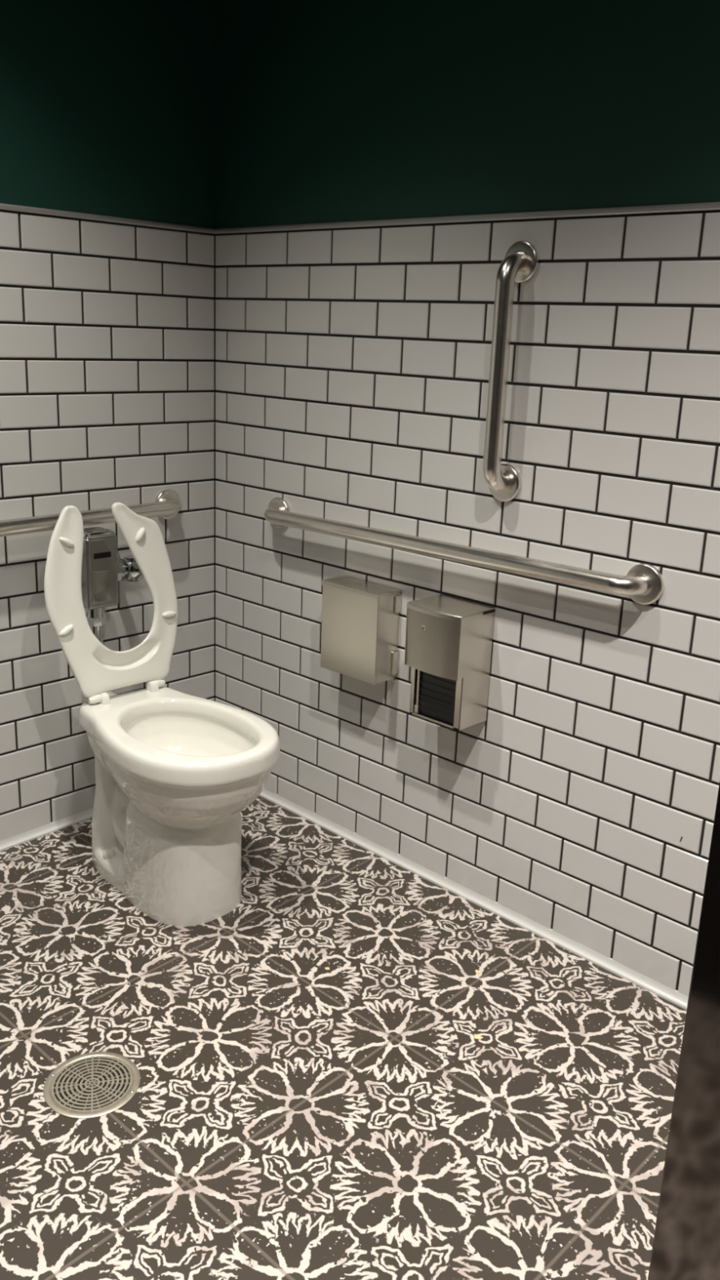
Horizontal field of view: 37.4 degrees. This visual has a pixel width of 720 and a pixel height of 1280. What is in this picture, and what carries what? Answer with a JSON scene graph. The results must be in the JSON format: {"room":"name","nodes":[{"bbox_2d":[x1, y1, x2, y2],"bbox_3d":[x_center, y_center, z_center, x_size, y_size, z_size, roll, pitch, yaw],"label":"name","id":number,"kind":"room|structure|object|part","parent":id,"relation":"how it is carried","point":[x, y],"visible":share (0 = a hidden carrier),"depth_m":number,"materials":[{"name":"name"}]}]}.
{"room":"public restroom","nodes":[
{"label":"public restroom","id":0,"kind":"room"},
{"bbox_2d":[0,0,214,841],"bbox_3d":[-1.272,-0.560,2.021,0.104,2.820,2.450,17,22,41],"label":"wall","id":1,"kind":"structure","parent":0,"point":[107,107],"depth_m":2.59,"materials":[{"name":"white tile"}]},
{"bbox_2d":[0,808,93,851],"bbox_3d":[-1.279,0.639,2.331,0.016,0.107,2.450,17,22,41],"label":"baseboard","id":2,"kind":"structure","parent":1,"relation":"attached to","point":[51,828],"depth_m":2.78,"materials":[{"name":"white tile"}]},
{"bbox_2d":[0,488,180,537],"bbox_3d":[-0.808,-0.270,2.494,0.074,0.090,0.995,17,22,41],"label":"grab bar","id":3,"kind":"object","parent":1,"relation":"attached to","point":[166,505],"visible":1,"depth_m":2.61,"materials":[{"name":"silver metal"}]},
{"bbox_2d":[0,203,214,233],"bbox_3d":[-1.222,-0.844,1.900,0.008,0.013,2.450,17,22,41],"label":"trim","id":4,"kind":"structure","parent":1,"relation":"attached to","point":[2,206],"depth_m":2.52,"materials":[{"name":"white tile"}]},
{"bbox_2d":[81,527,143,692],"bbox_3d":[-0.639,-0.084,2.678,0.152,0.416,0.190,17,22,41],"label":"valve","id":5,"kind":"object","parent":1,"relation":"attached to","point":[103,566],"visible":0.62,"depth_m":2.57,"materials":[{"name":"grey metal"}]},
{"bbox_3d":[-0.626,-0.129,2.568,0.004,0.076,0.050,17,22,41],"label":"access plate","id":6,"kind":"part","parent":5,"relation":"part of","materials":[{"name":"silver metal"}]},
{"bbox_2d":[0,795,686,1279],"bbox_3d":[-0.136,1.049,1.300,3.200,0.185,2.450,17,22,41],"label":"floor","id":7,"kind":"structure","parent":0,"point":[289,1117],"depth_m":1.93,"materials":[{"name":"tile"}]},
{"bbox_2d":[43,1051,140,1119],"bbox_3d":[-0.481,0.798,1.911,0.169,0.008,0.169,17,22,41],"label":"floor drain","id":8,"kind":"object","parent":7,"relation":"on","point":[91,1085],"visible":1,"depth_m":1.91,"materials":[{"name":"silver metal"}]},
{"bbox_2d":[44,502,279,926],"bbox_3d":[-0.455,0.163,2.454,0.376,0.903,0.643,-13,22,-41],"label":"toilet","id":9,"kind":"object","parent":7,"relation":"on","point":[176,771],"visible":1,"depth_m":2.43,"materials":[{"name":"white ceramic"}]},
{"bbox_3d":[-0.608,0.139,2.518,0.030,0.027,0.019,17,22,41],"label":"hinge post","id":10,"kind":"part","parent":9,"relation":"part of","materials":[{"name":"white plastic"}]},
{"bbox_3d":[-0.587,-0.102,2.526,0.080,0.446,0.358,17,22,41],"label":"seat","id":11,"kind":"part","parent":9,"relation":"part of","materials":[{"name":"white plastic"}]},
{"bbox_3d":[-0.510,0.114,2.615,0.030,0.027,0.019,17,22,41],"label":"hinge post","id":12,"kind":"part","parent":9,"relation":"part of","materials":[{"name":"white plastic"}]},
{"bbox_3d":[-0.466,0.385,2.516,0.634,0.440,0.360,17,22,41],"label":"bowl","id":13,"kind":"part","parent":9,"relation":"part of","materials":[{"name":"white ceramic"}]},
{"bbox_2d":[474,1034,483,1039],"bbox_3d":[0.229,0.770,2.063,0.020,0.003,0.016,17,22,41],"label":"crumb","id":14,"kind":"object","parent":7,"relation":"on","point":[479,1037],"visible":1,"depth_m":2.06,"materials":[{"name":"beige food"}]},
{"bbox_2d":[647,782,719,1279],"bbox_3d":[0.669,0.192,0.397,1.112,2.162,0.056,17,22,41],"label":"wall","id":15,"kind":"structure","parent":7,"relation":"on","point":[686,1246],"depth_m":0.82,"materials":[{"name":"grey laminate"}]},
{"bbox_2d":[214,0,719,996],"bbox_3d":[0.760,-0.431,1.859,3.300,2.820,0.105,17,22,41],"label":"wall","id":16,"kind":"structure","parent":0,"point":[352,365],"depth_m":2.28,"materials":[{"name":"white tile"}]},
{"bbox_2d":[320,575,402,684],"bbox_3d":[-0.001,-0.026,2.581,0.189,0.223,0.085,17,22,41],"label":"box","id":17,"kind":"object","parent":16,"relation":"attached to","point":[359,637],"visible":1,"depth_m":2.54,"materials":[{"name":"silver metal"}]},
{"bbox_3d":[-0.027,-0.015,2.556,0.186,0.213,0.003,17,22,41],"label":"panel","id":18,"kind":"part","parent":17,"relation":"part of","materials":[{"name":"silver metal"}]},
{"bbox_3d":[0.003,-0.127,2.552,0.189,0.012,0.084,17,22,41],"label":"lid","id":19,"kind":"part","parent":17,"relation":"part of","materials":[{"name":"silver metal"}]},
{"bbox_2d":[404,594,495,731],"bbox_3d":[0.193,0.051,2.377,0.155,0.266,0.130,17,22,41],"label":"dispenser","id":20,"kind":"object","parent":16,"relation":"attached to","point":[448,643],"visible":1,"depth_m":2.34,"materials":[{"name":"silver metal"}]},
{"bbox_3d":[0.132,0.111,2.413,0.010,0.114,0.008,17,22,41],"label":"latch rod","id":21,"kind":"part","parent":20,"relation":"part of","materials":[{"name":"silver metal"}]},
{"bbox_2d":[405,607,461,680],"bbox_3d":[0.156,0.004,2.321,0.154,0.144,0.012,17,22,41],"label":"hood","id":22,"kind":"object","parent":20,"relation":"attached to","point":[433,634],"depth_m":2.31,"materials":[{"name":"silver metal"}]},
{"bbox_3d":[0.198,-0.071,2.341,0.154,0.012,0.129,17,22,41],"label":"lid","id":23,"kind":"part","parent":20,"relation":"part of","materials":[{"name":"silver metal"}]},
{"bbox_2d":[264,497,663,604],"bbox_3d":[0.150,-0.215,2.395,1.141,0.093,0.074,17,22,41],"label":"grab bar","id":24,"kind":"object","parent":16,"relation":"attached to","point":[643,583],"visible":1,"depth_m":2.24,"materials":[{"name":"silver metal"}]},
{"bbox_2d":[213,201,719,234],"bbox_3d":[0.772,-0.706,1.703,3.200,0.013,0.008,17,22,41],"label":"trim","id":25,"kind":"structure","parent":16,"relation":"attached to","point":[704,206],"depth_m":2.16,"materials":[{"name":"white tile"}]},
{"bbox_2d":[258,788,688,1009],"bbox_3d":[0.711,0.764,2.130,3.200,0.081,0.016,17,22,41],"label":"baseboard","id":26,"kind":"structure","parent":16,"relation":"attached to","point":[626,973],"depth_m":2.49,"materials":[{"name":"white tile"}]},
{"bbox_2d":[482,240,538,502],"bbox_3d":[0.294,-0.540,2.170,0.081,0.523,0.074,17,22,41],"label":"grab bar","id":27,"kind":"object","parent":16,"relation":"attached to","point":[520,264],"visible":1,"depth_m":2.14,"materials":[{"name":"silver metal"}]}
]}

